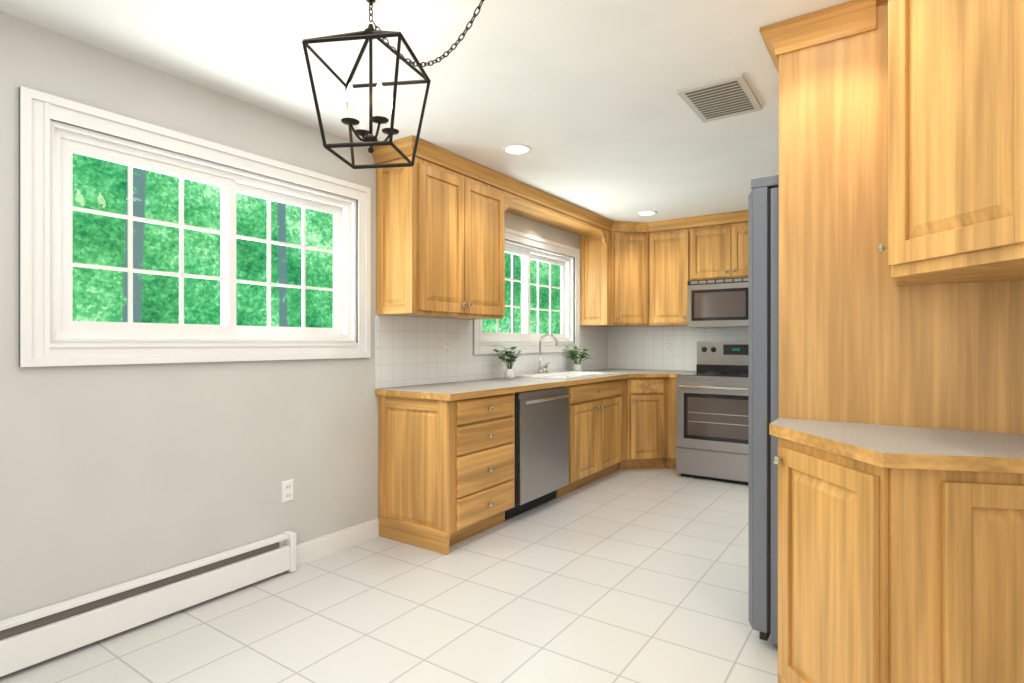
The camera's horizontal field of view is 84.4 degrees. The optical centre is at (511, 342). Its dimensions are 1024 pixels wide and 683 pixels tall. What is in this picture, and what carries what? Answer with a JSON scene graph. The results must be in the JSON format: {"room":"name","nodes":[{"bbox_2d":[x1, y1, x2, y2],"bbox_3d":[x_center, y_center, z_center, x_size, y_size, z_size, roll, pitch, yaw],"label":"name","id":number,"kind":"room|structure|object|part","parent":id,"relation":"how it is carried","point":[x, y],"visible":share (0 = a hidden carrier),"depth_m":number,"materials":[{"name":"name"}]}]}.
{"room":"kitchen","nodes":[
{"label":"kitchen","id":0,"kind":"room"},
{"bbox_2d":[0,12,597,620],"bbox_3d":[-1.270,0.000,3.105,0.150,2.440,8.380,0,0,35],"label":"wall","id":1,"kind":"structure","parent":0,"point":[116,474],"depth_m":2.52,"materials":[{"name":"paint"}]},
{"bbox_2d":[0,531,295,676],"bbox_3d":[-2.319,1.117,1.378,0.071,0.207,4.025,0,0,35],"label":"baseboard heater","id":2,"kind":"object","parent":1,"relation":"attached to","point":[30,638],"visible":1,"depth_m":2.39,"materials":[{"name":"white metal"}]},
{"bbox_2d":[19,86,370,366],"bbox_3d":[-1.418,-0.435,2.850,0.154,1.050,1.690,0,0,35],"label":"window","id":3,"kind":"structure","parent":1,"relation":"in","point":[51,331],"depth_m":2.55,"materials":[{"name":"white wood"}]},
{"bbox_2d":[282,479,292,502],"bbox_3d":[-1.210,0.800,3.052,0.007,0.114,0.070,0,0,35],"label":"electrical outlet","id":4,"kind":"object","parent":1,"relation":"attached to","point":[287,490],"visible":1,"depth_m":3.05,"materials":[{"name":"white plastic"}]},
{"bbox_2d":[296,518,378,566],"bbox_3d":[-1.025,1.164,3.316,0.014,0.112,0.625,0,0,35],"label":"baseboard","id":5,"kind":"structure","parent":1,"relation":"attached to","point":[316,548],"depth_m":3.30,"materials":[{"name":"white"}]},
{"bbox_2d":[375,315,606,388],"bbox_3d":[0.111,0.055,4.973,0.006,0.466,3.433,0,0,34],"label":"backsplash","id":6,"kind":"structure","parent":1,"relation":"attached to","point":[408,351],"depth_m":4.08,"materials":[{"name":"tile"}]},
{"bbox_2d":[443,339,449,354],"bbox_3d":[-0.473,0.030,4.111,0.007,0.114,0.070,0,0,35],"label":"electrical outlet","id":7,"kind":"object","parent":6,"relation":"attached to","point":[446,346],"visible":1,"depth_m":4.10,"materials":[{"name":"white plastic"}]},
{"bbox_2d":[473,228,579,354],"bbox_3d":[0.142,-0.435,5.120,0.154,1.050,1.740,0,0,35],"label":"window","id":8,"kind":"structure","parent":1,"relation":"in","point":[566,258],"depth_m":5.23,"materials":[{"name":"white wood"}]},
{"bbox_2d":[607,326,748,370],"bbox_3d":[2.038,0.055,5.727,2.268,0.466,0.007,0,0,34],"label":"backsplash","id":9,"kind":"structure","parent":1,"relation":"attached to","point":[627,347],"depth_m":6.04,"materials":[{"name":"tile"}]},
{"bbox_2d":[665,340,670,350],"bbox_3d":[1.651,0.030,5.986,0.070,0.114,0.007,0,0,35],"label":"electrical outlet","id":10,"kind":"object","parent":9,"relation":"attached to","point":[667,345],"visible":1,"depth_m":5.98,"materials":[{"name":"white plastic"}]},
{"bbox_2d":[0,468,777,682],"bbox_3d":[0.605,1.270,1.817,4.700,0.100,8.380,0,0,35],"label":"floor","id":11,"kind":"structure","parent":0,"point":[631,576],"depth_m":2.56,"materials":[{"name":"tile"}]},
{"bbox_2d":[378,393,514,554],"bbox_3d":[-0.407,0.776,3.696,0.597,0.888,0.691,0,0,35],"label":"base cabinet","id":12,"kind":"object","parent":11,"relation":"on","point":[446,474],"depth_m":3.44,"materials":[{"name":"brown wood"}]},
{"bbox_2d":[375,369,695,400],"bbox_3d":[1.056,0.310,4.323,2.297,0.040,3.432,0,0,35],"label":"countertop","id":13,"kind":"structure","parent":12,"relation":"on","point":[453,391],"depth_m":3.89,"materials":[{"name":"grey laminate"}]},
{"bbox_2d":[493,346,521,378],"bbox_3d":[-0.018,0.156,4.546,0.213,0.266,0.263,0,0,35],"label":"plant","id":14,"kind":"object","parent":13,"relation":"on","point":[510,373],"visible":1,"depth_m":4.52,"materials":[{"name":"green plant"}]},
{"bbox_2d":[534,334,557,373],"bbox_3d":[0.329,0.094,4.992,0.202,0.354,0.200,0,0,35],"label":"faucet","id":15,"kind":"object","parent":13,"relation":"on","point":[544,370],"visible":1,"depth_m":5.00,"materials":[{"name":"silver metal"}]},
{"bbox_2d":[515,371,613,379],"bbox_3d":[0.475,0.366,4.982,0.510,0.188,0.910,0,0,35],"label":"sink","id":16,"kind":"object","parent":13,"relation":"in","point":[565,375],"visible":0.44,"depth_m":4.96,"materials":[{"name":"white ceramic"}]},
{"bbox_2d":[565,345,591,370],"bbox_3d":[0.670,0.154,5.514,0.250,0.270,0.303,0,0,35],"label":"plant","id":17,"kind":"object","parent":13,"relation":"on","point":[575,357],"visible":0.92,"depth_m":5.52,"materials":[{"name":"green plant"}]},
{"bbox_2d":[505,386,570,518],"bbox_3d":[0.022,0.775,4.256,0.615,0.881,0.710,0,0,35],"label":"dishwasher","id":18,"kind":"object","parent":11,"relation":"on","point":[541,446],"visible":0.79,"depth_m":4.06,"materials":[{"name":"silver metal"}]},
{"bbox_2d":[618,377,676,469],"bbox_3d":[1.268,0.776,5.749,1.031,0.887,0.842,0,0,35],"label":"base cabinet","id":19,"kind":"object","parent":11,"relation":"on","point":[650,422],"visible":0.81,"depth_m":5.39,"materials":[{"name":"brown wood"}]},
{"bbox_2d":[676,341,748,484],"bbox_3d":[1.994,0.603,5.214,0.764,1.235,0.788,0,0,35],"label":"stove","id":20,"kind":"object","parent":11,"relation":"on","point":[712,417],"visible":0.58,"depth_m":5.01,"materials":[{"name":"silver metal"}]},
{"bbox_2d":[749,175,778,644],"bbox_3d":[1.528,0.278,2.446,0.892,1.885,0.900,0,0,35],"label":"refrigerator","id":21,"kind":"object","parent":11,"relation":"on","point":[763,367],"visible":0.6,"depth_m":2.26,"materials":[{"name":"silver metal"}]},
{"bbox_2d":[760,0,1023,433],"bbox_3d":[2.057,0.001,1.918,2.114,2.439,0.808,0,0,35],"label":"panel","id":22,"kind":"object","parent":11,"relation":"on","point":[864,338],"visible":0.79,"depth_m":2.05,"materials":[{"name":"brown wood"}]},
{"bbox_2d":[878,0,1023,285],"bbox_3d":[1.438,-0.710,1.509,0.779,1.019,0.677,0,0,35],"label":"upper cabinet","id":23,"kind":"object","parent":22,"relation":"attached to","point":[955,141],"visible":1,"depth_m":1.50,"materials":[{"name":"brown wood"}]},
{"bbox_2d":[773,437,1023,682],"bbox_3d":[1.313,0.776,1.655,1.064,0.888,0.578,0,0,35],"label":"base cabinet","id":24,"kind":"object","parent":11,"relation":"on","point":[890,575],"visible":0.94,"depth_m":1.51,"materials":[{"name":"brown wood"}]},
{"bbox_2d":[769,418,1023,473],"bbox_3d":[1.307,0.310,1.637,1.075,0.040,0.616,0,0,35],"label":"countertop","id":25,"kind":"structure","parent":24,"relation":"on","point":[896,447],"depth_m":1.63,"materials":[{"name":"grey laminate"}]},
{"bbox_2d":[0,0,880,221],"bbox_3d":[0.605,-1.270,1.817,4.700,0.100,8.380,0,0,35],"label":"ceiling","id":26,"kind":"structure","parent":0,"point":[586,103],"depth_m":2.55,"materials":[{"name":"paint"}]},
{"bbox_2d":[302,0,484,168],"bbox_3d":[-0.433,-0.939,1.960,0.624,0.562,0.457,0,0,35],"label":"pendant lantern","id":27,"kind":"object","parent":26,"relation":"hanging from","point":[370,34],"visible":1,"depth_m":1.97,"materials":[{"name":"black metal"}]},
{"bbox_2d":[372,135,507,319],"bbox_3d":[-0.452,-0.700,3.861,0.335,1.040,0.948,0,0,35],"label":"upper cabinet","id":28,"kind":"object","parent":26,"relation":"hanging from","point":[440,241],"depth_m":3.56,"materials":[{"name":"brown wood"}]},
{"bbox_3d":[0.947,-1.173,4.164,2.297,0.093,3.133,0,0,34],"label":"crown","id":29,"kind":"part","parent":28,"relation":"part of","materials":[{"name":"brown wood"}]},
{"bbox_2d":[502,144,531,154],"bbox_3d":[0.031,-1.216,3.558,0.189,0.007,0.189,0,0,28],"label":"recessed light","id":30,"kind":"object","parent":26,"relation":"in","point":[516,149],"depth_m":3.55,"materials":[{"name":"white plastic"}]},
{"bbox_2d":[576,219,607,326],"bbox_3d":[1.015,-0.700,6.012,0.315,1.040,0.695,0,0,35],"label":"upper cabinet","id":31,"kind":"object","parent":26,"relation":"hanging from","point":[593,237],"depth_m":5.71,"materials":[{"name":"brown wood"}]},
{"bbox_2d":[608,219,651,326],"bbox_3d":[1.267,-0.700,5.839,0.418,1.040,0.695,0,0,35],"label":"upper cabinet","id":32,"kind":"object","parent":26,"relation":"hanging from","point":[629,243],"depth_m":5.72,"materials":[{"name":"brown wood"}]},
{"bbox_2d":[637,211,656,215],"bbox_3d":[1.268,-1.216,5.305,0.189,0.007,0.189,0,0,28],"label":"recessed light","id":33,"kind":"object","parent":26,"relation":"in","point":[643,213],"depth_m":5.30,"materials":[{"name":"white plastic"}]},
{"bbox_2d":[652,217,691,325],"bbox_3d":[1.627,-0.700,5.779,0.462,1.040,0.387,0,0,35],"label":"upper cabinet","id":34,"kind":"object","parent":26,"relation":"hanging from","point":[671,239],"depth_m":5.63,"materials":[{"name":"brown wood"}]},
{"bbox_2d":[677,74,761,122],"bbox_3d":[1.047,-1.213,2.830,0.300,0.013,0.450,0,0,35],"label":"ceiling vent","id":35,"kind":"object","parent":26,"relation":"in","point":[732,96],"visible":1,"depth_m":2.79,"materials":[{"name":"silver metal"}]},
{"bbox_2d":[692,210,748,280],"bbox_3d":[2.153,-0.913,5.444,0.780,0.613,0.342,0,0,35],"label":"upper cabinet","id":36,"kind":"object","parent":26,"relation":"hanging from","point":[720,242],"depth_m":5.35,"materials":[{"name":"brown wood"}]},
{"bbox_2d":[687,277,748,327],"bbox_3d":[2.122,-0.377,5.400,0.780,0.450,0.432,0,0,35],"label":"microwave","id":37,"kind":"object","parent":36,"relation":"attached to","point":[717,303],"visible":0.6,"depth_m":5.31,"materials":[{"name":"silver metal"}]},
{"label":"outside","id":38,"kind":"structure","parent":0,"visible":0},
{"bbox_2d":[73,153,559,333],"bbox_3d":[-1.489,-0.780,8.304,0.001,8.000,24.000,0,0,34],"label":"trees","id":39,"kind":"object","parent":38,"point":[113,256],"depth_m":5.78,"materials":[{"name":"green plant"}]}
]}

